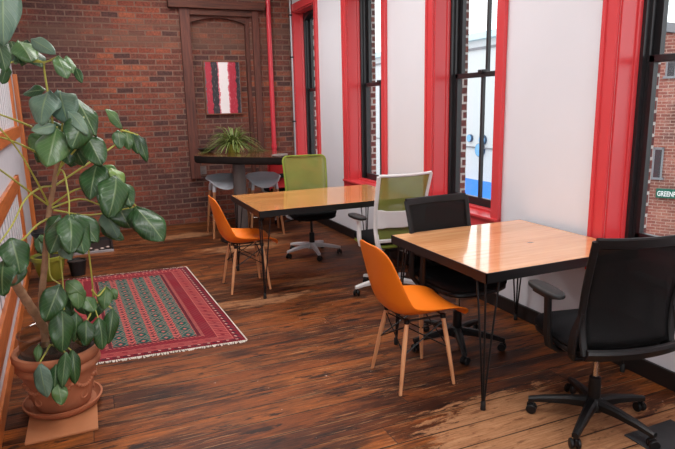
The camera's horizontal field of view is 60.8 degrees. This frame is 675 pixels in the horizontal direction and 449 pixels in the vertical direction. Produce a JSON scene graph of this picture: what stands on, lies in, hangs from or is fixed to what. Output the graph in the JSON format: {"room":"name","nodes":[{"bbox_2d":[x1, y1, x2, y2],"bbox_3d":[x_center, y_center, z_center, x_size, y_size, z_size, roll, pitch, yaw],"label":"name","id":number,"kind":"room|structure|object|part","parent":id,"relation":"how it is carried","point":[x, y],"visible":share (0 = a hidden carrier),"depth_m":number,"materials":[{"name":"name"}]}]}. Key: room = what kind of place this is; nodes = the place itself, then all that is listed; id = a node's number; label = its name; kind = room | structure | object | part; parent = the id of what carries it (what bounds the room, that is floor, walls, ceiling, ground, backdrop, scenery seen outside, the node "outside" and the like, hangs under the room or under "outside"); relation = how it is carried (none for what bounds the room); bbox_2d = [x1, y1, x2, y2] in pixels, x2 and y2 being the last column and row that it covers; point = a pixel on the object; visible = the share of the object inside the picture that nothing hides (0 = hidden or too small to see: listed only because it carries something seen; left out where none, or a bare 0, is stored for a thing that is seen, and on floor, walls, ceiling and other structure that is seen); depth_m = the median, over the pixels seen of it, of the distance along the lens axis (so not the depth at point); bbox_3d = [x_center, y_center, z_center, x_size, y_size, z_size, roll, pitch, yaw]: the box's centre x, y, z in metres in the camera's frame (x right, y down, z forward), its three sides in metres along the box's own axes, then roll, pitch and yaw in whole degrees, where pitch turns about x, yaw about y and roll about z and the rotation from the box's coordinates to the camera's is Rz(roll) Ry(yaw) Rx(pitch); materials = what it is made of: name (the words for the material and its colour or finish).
{"room":"open-plan office","nodes":[
{"label":"open-plan office","id":0,"kind":"room"},
{"bbox_2d":[0,64,31,396],"bbox_3d":[-1.554,-0.492,1.822,0.300,3.450,11.600,-7,13,-25],"label":"wall","id":1,"kind":"structure","parent":0,"point":[11,161],"depth_m":5.50,"materials":[{"name":"grey paint"}]},
{"bbox_2d":[0,69,13,130],"bbox_3d":[-1.936,-0.898,2.906,0.005,0.980,7.190,-7,13,-25],"label":"wall panel","id":2,"kind":"object","parent":1,"relation":"attached to","point":[3,110],"depth_m":5.43,"materials":[{"name":"paint"}]},
{"bbox_2d":[0,126,19,149],"bbox_3d":[-1.929,-0.902,2.937,0.045,1.185,7.240,-7,13,-25],"label":"trim","id":3,"kind":"structure","parent":1,"relation":"attached to","point":[13,133],"depth_m":4.99,"materials":[{"name":"orange wood"}]},
{"bbox_2d":[0,70,21,308],"bbox_3d":[-1.928,-0.400,3.013,0.002,2.020,7.200,-7,13,-25],"label":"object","id":4,"kind":"structure","parent":1,"relation":"attached to","point":[0,70],"depth_m":5.04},
{"bbox_2d":[0,195,22,316],"bbox_3d":[-1.718,0.441,2.779,0.005,0.460,6.310,-7,13,-25],"label":"wall panel","id":5,"kind":"object","parent":1,"relation":"attached to","point":[14,204],"depth_m":4.70,"materials":[{"name":"paint"}]},
{"bbox_2d":[8,76,17,125],"bbox_3d":[-3.482,-1.527,6.107,0.032,1.185,0.090,-7,13,-25],"label":"trim","id":6,"kind":"structure","parent":1,"relation":"attached to","point":[10,80],"depth_m":6.12,"materials":[{"name":"orange wood"}]},
{"bbox_2d":[0,175,26,378],"bbox_3d":[-1.726,0.434,2.825,0.030,0.735,6.400,-7,13,-25],"label":"trim","id":7,"kind":"structure","parent":1,"relation":"attached to","point":[8,196],"depth_m":3.75,"materials":[{"name":"orange wood"}]},
{"bbox_2d":[0,236,34,448],"bbox_3d":[-1.428,1.107,2.346,0.022,0.100,11.060,-7,13,-25],"label":"baseboard","id":8,"kind":"structure","parent":1,"relation":"attached to","point":[8,378],"depth_m":3.46,"materials":[{"name":"orange wood"}]},
{"bbox_2d":[14,175,25,234],"bbox_3d":[-3.091,-0.191,5.606,0.031,0.585,0.100,-7,13,-25],"label":"trim","id":9,"kind":"structure","parent":1,"relation":"attached to","point":[19,191],"depth_m":5.58,"materials":[{"name":"orange wood"}]},
{"bbox_2d":[12,74,36,229],"bbox_3d":[-3.828,-0.801,7.059,0.053,2.020,0.082,-6,13,-23],"label":"trim","id":10,"kind":"structure","parent":1,"relation":"attached to","point":[14,76],"depth_m":6.99,"materials":[{"name":"orange wood"}]},
{"bbox_2d":[8,0,294,231],"bbox_3d":[-2.700,-1.677,7.640,4.450,3.450,0.300,-6,13,-23],"label":"wall","id":11,"kind":"structure","parent":0,"point":[128,53],"depth_m":7.58,"materials":[{"name":"brick"}]},
{"bbox_2d":[200,166,206,174],"bbox_3d":[-1.903,-0.764,8.111,0.108,0.115,0.010,-6,13,-23],"label":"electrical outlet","id":12,"kind":"structure","parent":11,"relation":"attached to","point":[203,170],"depth_m":8.11,"materials":[{"name":"grey plastic"}]},
{"bbox_2d":[167,0,264,11],"bbox_3d":[-1.613,-2.924,7.677,1.285,0.103,0.150,-6,13,-23],"label":"trim","id":13,"kind":"structure","parent":11,"relation":"attached to","point":[195,4],"depth_m":7.61,"materials":[{"name":"brown wood"}]},
{"bbox_2d":[178,8,265,178],"bbox_3d":[-1.581,-1.789,7.980,1.063,2.242,0.155,-6,13,-23],"label":"trim","id":14,"kind":"structure","parent":11,"relation":"attached to","point":[186,15],"depth_m":7.86,"materials":[{"name":"brown wood"}]},
{"bbox_3d":[-2.007,-1.742,7.796,0.130,2.242,0.145,-6,13,-23],"label":"post","id":15,"kind":"part","parent":14,"relation":"part of","materials":[{"name":"brown wood"}]},
{"bbox_3d":[-1.227,-1.806,8.174,0.090,2.180,0.080,-6,13,-23],"label":"post","id":16,"kind":"part","parent":14,"relation":"part of","materials":[{"name":"brown wood"}]},
{"bbox_3d":[-1.133,-1.837,8.162,0.090,2.242,0.145,-6,13,-23],"label":"post","id":17,"kind":"part","parent":14,"relation":"part of","materials":[{"name":"brown wood"}]},
{"bbox_2d":[202,61,242,114],"bbox_3d":[-1.594,-1.899,7.998,0.514,0.724,0.048,-6,13,-23],"label":"painting","id":18,"kind":"object","parent":11,"relation":"attached to","point":[222,79],"visible":1,"depth_m":7.98,"materials":[{"name":"paint"}]},
{"bbox_2d":[265,0,276,150],"bbox_3d":[-0.931,-1.829,8.178,0.084,3.450,0.082,-6,13,-23],"label":"pipe","id":19,"kind":"object","parent":11,"relation":"attached to","point":[268,8],"visible":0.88,"depth_m":8.09,"materials":[{"name":"metal"}]},
{"bbox_2d":[288,0,295,154],"bbox_3d":[-0.641,-1.865,8.320,0.044,3.450,0.042,-6,13,-23],"label":"conduit","id":20,"kind":"object","parent":11,"relation":"attached to","point":[290,14],"visible":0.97,"depth_m":8.25,"materials":[{"name":"grey plastic"}]},
{"bbox_2d":[1,215,674,448],"bbox_3d":[-0.302,1.113,2.808,4.580,0.150,11.500,-6,13,-23],"label":"floor","id":21,"kind":"structure","parent":0,"point":[303,377],"depth_m":3.41,"materials":[{"name":"brown wood"}]},
{"bbox_2d":[31,228,43,253],"bbox_3d":[-3.034,0.237,6.062,0.318,0.360,0.318,-6,13,-23],"label":"plant pot","id":22,"kind":"object","parent":21,"relation":"on","point":[35,233],"visible":0.2,"depth_m":5.95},
{"bbox_2d":[30,234,64,281],"bbox_3d":[-2.762,0.307,5.496,0.320,0.441,0.320,-6,13,-23],"label":"potted plant","id":23,"kind":"object","parent":21,"relation":"on","point":[36,259],"visible":0.4,"depth_m":5.42,"materials":[{"name":"green plant"}]},
{"bbox_3d":[-2.760,0.406,5.517,0.320,0.238,0.320,-6,13,-23],"label":"pot","id":24,"kind":"part","parent":23,"relation":"part of","materials":[{"name":"ceramic"}]},
{"bbox_2d":[25,402,97,445],"bbox_3d":[-1.425,1.018,2.989,0.330,0.012,0.330,-6,13,-23],"label":"tile","id":25,"kind":"object","parent":21,"relation":"on","point":[38,430],"depth_m":2.92,"materials":[{"name":"tile"}]},
{"bbox_2d":[22,381,102,419],"bbox_3d":[-1.495,0.958,3.141,0.400,0.045,0.400,-6,13,-23],"label":"saucer","id":26,"kind":"object","parent":25,"relation":"on","point":[28,407],"visible":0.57,"depth_m":3.04,"materials":[{"name":"ceramic"}]},
{"bbox_2d":[0,0,165,413],"bbox_3d":[-1.270,-0.033,2.845,0.840,2.069,0.924,-6,13,-23],"label":"potted plant","id":27,"kind":"object","parent":26,"relation":"on","point":[57,369],"visible":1,"depth_m":2.86,"materials":[{"name":"green plant"}]},
{"bbox_3d":[-1.498,0.807,3.109,0.442,0.328,0.442,-6,13,-23],"label":"pot","id":28,"kind":"part","parent":27,"relation":"part of","materials":[{"name":"ceramic"}]},
{"bbox_2d":[67,258,86,276],"bbox_3d":[-2.551,0.420,5.645,0.180,0.150,0.180,-6,13,-23],"label":"plant pot","id":29,"kind":"object","parent":21,"relation":"on","point":[77,266],"visible":0.97,"depth_m":5.59,"materials":[{"name":"plastic"}]},
{"bbox_2d":[73,236,113,255],"bbox_3d":[-2.884,0.244,6.771,0.440,0.050,0.665,-6,13,-23],"label":"tray","id":30,"kind":"object","parent":21,"relation":"on","point":[104,241],"visible":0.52,"depth_m":6.75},
{"bbox_2d":[63,266,247,364],"bbox_3d":[-1.619,0.663,4.716,1.235,0.010,2.240,-6,13,-23],"label":"rug","id":31,"kind":"object","parent":21,"relation":"on","point":[162,311],"visible":0.77,"depth_m":4.46,"materials":[{"name":"red fabric"}]},
{"bbox_2d":[205,173,234,238],"bbox_3d":[-1.416,-0.248,7.250,0.440,0.754,0.443,-6,13,-23],"label":"bar stool","id":32,"kind":"object","parent":21,"relation":"on","point":[224,181],"visible":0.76,"depth_m":7.19,"materials":[{"name":"grey plastic"}]},
{"bbox_3d":[-1.638,-0.183,7.337,0.125,0.603,0.038,5,13,28],"label":"leg","id":33,"kind":"part","parent":32,"relation":"part of","materials":[{"name":"brown wood"}]},
{"bbox_3d":[-1.512,-0.127,7.050,0.038,0.603,0.125,2,12,15],"label":"leg","id":34,"kind":"part","parent":32,"relation":"part of","materials":[{"name":"brown wood"}]},
{"bbox_3d":[-1.423,-0.540,7.190,0.441,0.158,0.443,-6,13,-22],"label":"seat","id":35,"kind":"part","parent":32,"relation":"part of","materials":[{"name":"grey plastic"}]},
{"bbox_2d":[194,150,284,243],"bbox_3d":[-1.198,-0.379,7.200,1.582,1.022,1.041,2,12,16],"label":"bar table","id":36,"kind":"object","parent":21,"relation":"on","point":[238,161],"visible":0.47,"depth_m":6.81,"materials":[{"name":"brown wood"}]},
{"bbox_2d":[198,148,215,151],"bbox_3d":[-1.685,-0.960,7.419,0.244,0.047,0.244,-6,13,-23],"label":"bowl","id":37,"kind":"object","parent":36,"relation":"on","point":[199,149],"visible":0.71,"depth_m":7.36,"materials":[{"name":"black"}]},
{"bbox_2d":[203,124,271,153],"bbox_3d":[-1.342,-1.096,7.324,0.904,0.336,0.844,-6,13,-23],"label":"spider plant","id":38,"kind":"object","parent":36,"relation":"on","point":[233,144],"visible":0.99,"depth_m":7.26,"materials":[{"name":"green plant"}]},
{"bbox_3d":[-1.330,-0.980,7.348,0.200,0.100,0.200,-6,13,-23],"label":"pot","id":39,"kind":"part","parent":38,"relation":"part of","materials":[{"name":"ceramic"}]},
{"bbox_3d":[-1.159,0.158,7.028,0.520,0.040,0.520,-6,13,-23],"label":"plate","id":40,"kind":"part","parent":36,"relation":"part of","materials":[{"name":"plastic"}]},
{"bbox_2d":[272,153,287,156],"bbox_3d":[-0.656,-0.787,6.529,0.116,0.026,0.156,5,13,28],"label":"tray","id":41,"kind":"object","parent":36,"relation":"on","point":[279,154],"visible":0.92,"depth_m":6.49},
{"bbox_2d":[208,195,277,294],"bbox_3d":[-0.837,0.144,5.098,0.544,0.839,0.471,-6,13,-22],"label":"shell chair","id":42,"kind":"object","parent":21,"relation":"on","point":[232,235],"visible":0.94,"depth_m":4.98,"materials":[{"name":"orange plastic"}]},
{"bbox_3d":[-1.009,0.344,5.236,0.113,0.398,0.026,3,12,20],"label":"leg","id":43,"kind":"part","parent":42,"relation":"part of","materials":[{"name":"brown wood"}]},
{"bbox_3d":[-0.891,0.400,4.956,0.026,0.398,0.113,4,13,25],"label":"leg","id":44,"kind":"part","parent":42,"relation":"part of","materials":[{"name":"brown wood"}]},
{"bbox_3d":[-0.746,0.317,5.340,0.027,0.398,0.095,2,12,15],"label":"leg","id":45,"kind":"part","parent":42,"relation":"part of","materials":[{"name":"brown wood"}]},
{"bbox_3d":[-0.629,0.372,5.061,0.095,0.398,0.027,6,14,30],"label":"leg","id":46,"kind":"part","parent":42,"relation":"part of","materials":[{"name":"brown wood"}]},
{"bbox_2d":[246,172,284,233],"bbox_3d":[-0.936,-0.276,7.334,0.441,0.754,0.443,-4,12,-15],"label":"bar stool","id":47,"kind":"object","parent":21,"relation":"on","point":[260,179],"visible":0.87,"depth_m":7.24,"materials":[{"name":"grey plastic"}]},
{"bbox_3d":[-1.146,-0.218,7.450,0.125,0.603,0.038,7,15,36],"label":"leg","id":48,"kind":"part","parent":47,"relation":"part of","materials":[{"name":"brown wood"}]},
{"bbox_3d":[-1.061,-0.157,7.149,0.038,0.603,0.125,4,13,23],"label":"leg","id":49,"kind":"part","parent":47,"relation":"part of","materials":[{"name":"brown wood"}]},
{"bbox_3d":[-0.943,-0.568,7.273,0.441,0.158,0.443,-4,12,-14],"label":"seat","id":50,"kind":"part","parent":47,"relation":"part of","materials":[{"name":"grey plastic"}]},
{"bbox_3d":[-0.805,-0.244,7.540,0.038,0.603,0.125,4,13,23],"label":"leg","id":51,"kind":"part","parent":47,"relation":"part of","materials":[{"name":"brown wood"}]},
{"bbox_3d":[-0.720,-0.184,7.239,0.125,0.603,0.038,7,15,36],"label":"leg","id":52,"kind":"part","parent":47,"relation":"part of","materials":[{"name":"brown wood"}]},
{"bbox_2d":[260,165,300,223],"bbox_3d":[-0.793,-0.510,8.061,0.635,0.908,0.630,-6,13,-23],"label":"chair","id":53,"kind":"object","parent":21,"relation":"on","point":[278,169],"visible":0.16,"depth_m":7.79,"materials":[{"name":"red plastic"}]},
{"bbox_3d":[-0.712,-0.699,7.819,0.492,0.442,0.072,-6,13,-23],"label":"frame","id":54,"kind":"part","parent":53,"relation":"part of","materials":[{"name":"red paint"}]},
{"bbox_2d":[282,154,341,260],"bbox_3d":[-0.281,-0.192,6.123,0.635,1.053,0.641,-4,12,-15],"label":"chair","id":55,"kind":"object","parent":21,"relation":"on","point":[301,172],"visible":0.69,"depth_m":6.27,"materials":[{"name":"green fabric"}]},
{"bbox_3d":[-0.350,-0.467,6.305,0.494,0.586,0.111,-4,12,-15],"label":"frame","id":56,"kind":"part","parent":55,"relation":"part of","materials":[{"name":"green plastic"}]},
{"bbox_3d":[-0.275,-0.150,6.112,0.485,0.079,0.480,-4,12,-15],"label":"seat","id":57,"kind":"part","parent":55,"relation":"part of","materials":[{"name":"black fabric"}]},
{"bbox_2d":[231,184,409,298],"bbox_3d":[-0.156,0.101,5.448,1.452,0.750,0.980,-6,13,-23],"label":"table","id":58,"kind":"object","parent":21,"relation":"on","point":[269,204],"visible":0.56,"depth_m":5.13,"materials":[{"name":"brown wood"}]},
{"bbox_3d":[-0.936,0.111,5.581,0.110,0.685,0.115,-6,13,-23],"label":"leg","id":59,"kind":"part","parent":58,"relation":"part of","materials":[{"name":"black metal"}]},
{"bbox_3d":[-0.598,0.263,4.811,0.110,0.685,0.115,-6,13,-23],"label":"leg","id":60,"kind":"part","parent":58,"relation":"part of","materials":[{"name":"black metal"}]},
{"bbox_3d":[0.286,-0.023,6.093,0.110,0.685,0.115,-6,13,-23],"label":"leg","id":61,"kind":"part","parent":58,"relation":"part of","materials":[{"name":"black metal"}]},
{"bbox_2d":[348,171,432,295],"bbox_3d":[0.422,0.060,4.847,0.648,1.049,0.635,-7,13,-25],"label":"chair","id":62,"kind":"object","parent":21,"relation":"on","point":[389,215],"visible":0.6,"depth_m":4.57,"materials":[{"name":"white plastic"}]},
{"bbox_3d":[0.224,0.072,4.780,0.190,0.266,0.140,-7,13,-25],"label":"armrest","id":63,"kind":"part","parent":62,"relation":"part of","materials":[{"name":"white plastic"}]},
{"bbox_3d":[0.415,0.090,4.886,0.485,0.079,0.480,-7,13,-25],"label":"seat","id":64,"kind":"part","parent":62,"relation":"part of","materials":[{"name":"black fabric"}]},
{"bbox_3d":[0.528,-0.126,4.586,0.511,0.582,0.147,-7,13,-25],"label":"frame","id":65,"kind":"part","parent":62,"relation":"part of","materials":[{"name":"white plastic"}]},
{"bbox_2d":[360,240,467,395],"bbox_3d":[0.424,0.485,3.320,0.544,0.839,0.471,-6,13,-21],"label":"shell chair","id":66,"kind":"object","parent":21,"relation":"on","point":[387,287],"visible":1,"depth_m":3.20,"materials":[{"name":"orange plastic"}]},
{"bbox_3d":[0.254,0.685,3.461,0.113,0.398,0.026,3,13,21],"label":"leg","id":67,"kind":"part","parent":66,"relation":"part of","materials":[{"name":"brown wood"}]},
{"bbox_3d":[0.366,0.741,3.179,0.026,0.398,0.113,5,13,26],"label":"leg","id":68,"kind":"part","parent":66,"relation":"part of","materials":[{"name":"brown wood"}]},
{"bbox_3d":[0.519,0.659,3.561,0.027,0.398,0.095,2,12,15],"label":"leg","id":69,"kind":"part","parent":66,"relation":"part of","materials":[{"name":"brown wood"}]},
{"bbox_3d":[0.631,0.715,3.280,0.095,0.398,0.027,6,14,31],"label":"leg","id":70,"kind":"part","parent":66,"relation":"part of","materials":[{"name":"brown wood"}]},
{"bbox_2d":[404,193,506,365],"bbox_3d":[0.773,0.322,3.741,0.636,0.972,0.615,-7,13,-25],"label":"chair","id":71,"kind":"object","parent":21,"relation":"on","point":[426,213],"visible":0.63,"depth_m":3.75,"materials":[{"name":"black plastic"}]},
{"bbox_3d":[0.595,0.308,3.607,0.190,0.266,0.140,-7,13,-25],"label":"armrest","id":72,"kind":"part","parent":71,"relation":"part of","materials":[{"name":"black plastic"}]},
{"bbox_3d":[0.676,0.066,3.886,0.513,0.526,0.124,-7,13,-25],"label":"frame","id":73,"kind":"part","parent":71,"relation":"part of","materials":[{"name":"black plastic"}]},
{"bbox_3d":[0.795,0.329,3.696,0.485,0.079,0.480,-7,13,-25],"label":"seat","id":74,"kind":"part","parent":71,"relation":"part of","materials":[{"name":"black fabric"}]},
{"bbox_2d":[391,219,624,410],"bbox_3d":[1.029,0.469,3.551,1.047,0.750,0.978,-6,13,-23],"label":"table","id":75,"kind":"object","parent":21,"relation":"on","point":[497,252],"visible":0.83,"depth_m":3.30,"materials":[{"name":"brown wood"}]},
{"bbox_3d":[0.435,0.459,3.761,0.110,0.685,0.115,-6,13,-23],"label":"leg","id":76,"kind":"part","parent":75,"relation":"part of","materials":[{"name":"black metal"}]},
{"bbox_3d":[0.773,0.611,2.993,0.110,0.685,0.115,-6,13,-23],"label":"leg","id":77,"kind":"part","parent":75,"relation":"part of","materials":[{"name":"black metal"}]},
{"bbox_3d":[1.286,0.366,4.117,0.110,0.685,0.115,-6,13,-23],"label":"leg","id":78,"kind":"part","parent":75,"relation":"part of","materials":[{"name":"black metal"}]},
{"bbox_2d":[526,235,674,448],"bbox_3d":[1.266,0.486,2.783,0.637,1.018,0.627,-4,12,-11],"label":"chair","id":79,"kind":"object","parent":21,"relation":"on","point":[626,311],"visible":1,"depth_m":2.54,"materials":[{"name":"black fabric"}]},
{"bbox_3d":[1.050,0.461,2.751,0.190,0.296,0.140,-4,12,-11],"label":"armrest","id":80,"kind":"part","parent":79,"relation":"part of","materials":[{"name":"black plastic"}]},
{"bbox_3d":[1.260,0.502,2.813,0.485,0.079,0.480,-4,12,-11],"label":"seat","id":81,"kind":"part","parent":79,"relation":"part of","materials":[{"name":"black fabric"}]},
{"bbox_3d":[1.308,0.316,2.502,0.513,0.573,0.137,-4,12,-11],"label":"frame","id":82,"kind":"part","parent":79,"relation":"part of","materials":[{"name":"black plastic"}]},
{"bbox_2d":[624,419,674,448],"bbox_3d":[1.598,1.028,2.634,0.320,0.006,0.400,-6,13,-23],"label":"floor mat","id":83,"kind":"object","parent":21,"relation":"on","point":[665,430],"visible":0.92,"depth_m":2.74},
{"bbox_2d":[292,0,674,371],"bbox_3d":[1.707,-0.895,3.406,0.270,3.450,11.700,-6,13,-23],"label":"wall","id":84,"kind":"structure","parent":0,"point":[553,46],"depth_m":4.00,"materials":[{"name":"white paint"}]},
{"bbox_2d":[291,0,320,154],"bbox_3d":[-0.338,-1.827,7.984,0.320,2.440,1.060,-6,13,-23],"label":"window","id":85,"kind":"structure","parent":84,"relation":"in","point":[302,23],"depth_m":8.25,"materials":[{"name":"red paint"}]},
{"bbox_3d":[-0.247,-1.873,8.015,0.120,2.168,0.860,-6,13,-23],"label":"frame","id":86,"kind":"part","parent":85,"relation":"part of","materials":[{"name":"black paint"}]},
{"bbox_3d":[-0.228,-2.389,7.921,0.037,1.060,0.770,-6,13,-23],"label":"sash","id":87,"kind":"part","parent":85,"relation":"part of","materials":[{"name":"black paint"}]},
{"bbox_3d":[-0.251,-1.367,8.114,0.057,1.134,0.770,-6,13,-23],"label":"sash","id":88,"kind":"part","parent":85,"relation":"part of","materials":[{"name":"black paint"}]},
{"bbox_2d":[340,0,387,186],"bbox_3d":[0.395,-1.497,6.318,0.320,2.440,1.060,-6,13,-23],"label":"window","id":89,"kind":"structure","parent":84,"relation":"in","point":[356,33],"depth_m":6.63,"materials":[{"name":"red paint"}]},
{"bbox_3d":[0.369,-0.390,6.526,0.210,0.190,1.060,-6,13,-23],"label":"sill","id":90,"kind":"part","parent":89,"relation":"part of","materials":[{"name":"red paint"}]},
{"bbox_3d":[0.486,-1.542,6.349,0.120,2.168,0.860,-6,13,-23],"label":"frame","id":91,"kind":"part","parent":89,"relation":"part of","materials":[{"name":"black paint"}]},
{"bbox_3d":[0.506,-2.058,6.255,0.037,1.060,0.770,-6,13,-23],"label":"sash","id":92,"kind":"part","parent":89,"relation":"part of","materials":[{"name":"black paint"}]},
{"bbox_3d":[0.482,-1.036,6.447,0.057,1.134,0.770,-6,13,-23],"label":"sash","id":93,"kind":"part","parent":89,"relation":"part of","materials":[{"name":"black paint"}]},
{"bbox_2d":[424,0,508,224],"bbox_3d":[1.113,-1.174,4.688,0.320,2.440,1.060,-6,13,-23],"label":"window","id":94,"kind":"structure","parent":84,"relation":"in","point":[445,26],"depth_m":4.98,"materials":[{"name":"red paint"}]},
{"bbox_3d":[1.204,-1.219,4.719,0.120,2.168,0.860,-6,13,-23],"label":"frame","id":95,"kind":"part","parent":94,"relation":"part of","materials":[{"name":"black paint"}]},
{"bbox_3d":[1.200,-0.713,4.817,0.057,1.134,0.770,-6,13,-23],"label":"sash","id":96,"kind":"part","parent":94,"relation":"part of","materials":[{"name":"black paint"}]},
{"bbox_3d":[1.223,-1.735,4.625,0.037,1.060,0.770,-6,13,-23],"label":"sash","id":97,"kind":"part","parent":94,"relation":"part of","materials":[{"name":"black paint"}]},
{"bbox_3d":[1.087,-0.067,4.896,0.210,0.190,1.060,-6,13,-23],"label":"sill","id":98,"kind":"part","parent":94,"relation":"part of","materials":[{"name":"red paint"}]},
{"bbox_2d":[317,219,674,391],"bbox_3d":[1.650,0.775,3.601,0.020,0.105,11.300,-6,13,-23],"label":"baseboard","id":99,"kind":"structure","parent":84,"relation":"attached to","point":[647,369],"depth_m":4.15,"materials":[{"name":"black paint"}]},
{"bbox_2d":[585,0,674,268],"bbox_3d":[1.874,-0.831,2.959,0.320,2.440,1.060,-6,13,-23],"label":"window","id":100,"kind":"structure","parent":84,"relation":"in","point":[641,33],"depth_m":3.37,"materials":[{"name":"red paint"}]},
{"bbox_3d":[1.758,-0.818,2.910,0.034,2.440,1.060,-6,13,-23],"label":"casing","id":101,"kind":"part","parent":100,"relation":"part of","materials":[{"name":"red paint"}]},
{"bbox_3d":[1.965,-0.876,2.990,0.120,2.168,0.860,-6,13,-23],"label":"frame","id":102,"kind":"part","parent":100,"relation":"part of","materials":[{"name":"black paint"}]},
{"bbox_3d":[1.961,-0.371,3.088,0.057,1.134,0.770,-6,13,-23],"label":"sash","id":103,"kind":"part","parent":100,"relation":"part of","materials":[{"name":"black paint"}]},
{"bbox_3d":[1.984,-1.393,2.896,0.037,1.060,0.770,-6,13,-23],"label":"sash","id":104,"kind":"part","parent":100,"relation":"part of","materials":[{"name":"black paint"}]},
{"bbox_2d":[312,0,660,232],"bbox_3d":[1.905,0.653,3.800,0.085,6.650,11.700,-6,13,-23],"label":"wall","id":105,"kind":"structure","parent":0,"point":[464,81],"depth_m":5.31,"materials":[{"name":"brick"}]},
{"label":"outside","id":106,"kind":"structure","parent":0,"visible":0},
{"bbox_3d":[23.209,-1.079,26.659,56.700,0.200,110.000,-6,13,-23],"label":"ground","id":107,"kind":"structure","parent":106,"visible":0},
{"bbox_2d":[375,29,495,198],"bbox_3d":[3.070,-6.060,34.296,7.000,7.320,30.700,-6,13,-23],"label":"building","id":108,"kind":"structure","parent":107,"relation":"on","point":[477,41],"depth_m":22.26,"materials":[{"name":"white paint"}]},
{"bbox_2d":[646,22,674,235],"bbox_3d":[12.989,-1.556,13.722,9.100,6.450,7.130,7,14,35],"label":"brick building","id":109,"kind":"structure","parent":107,"relation":"on","point":[661,204],"depth_m":13.31,"materials":[{"name":"red brick"}]},
{"bbox_3d":[7.477,-1.429,13.432,0.160,0.660,0.025,7,14,35],"label":"pane","id":110,"kind":"part","parent":109,"relation":"part of","materials":[{"name":"grey glass"}]},
{"bbox_3d":[7.511,-3.524,12.938,0.160,0.360,0.025,7,14,35],"label":"pane","id":111,"kind":"part","parent":109,"relation":"part of","materials":[{"name":"grey glass"}]}
]}

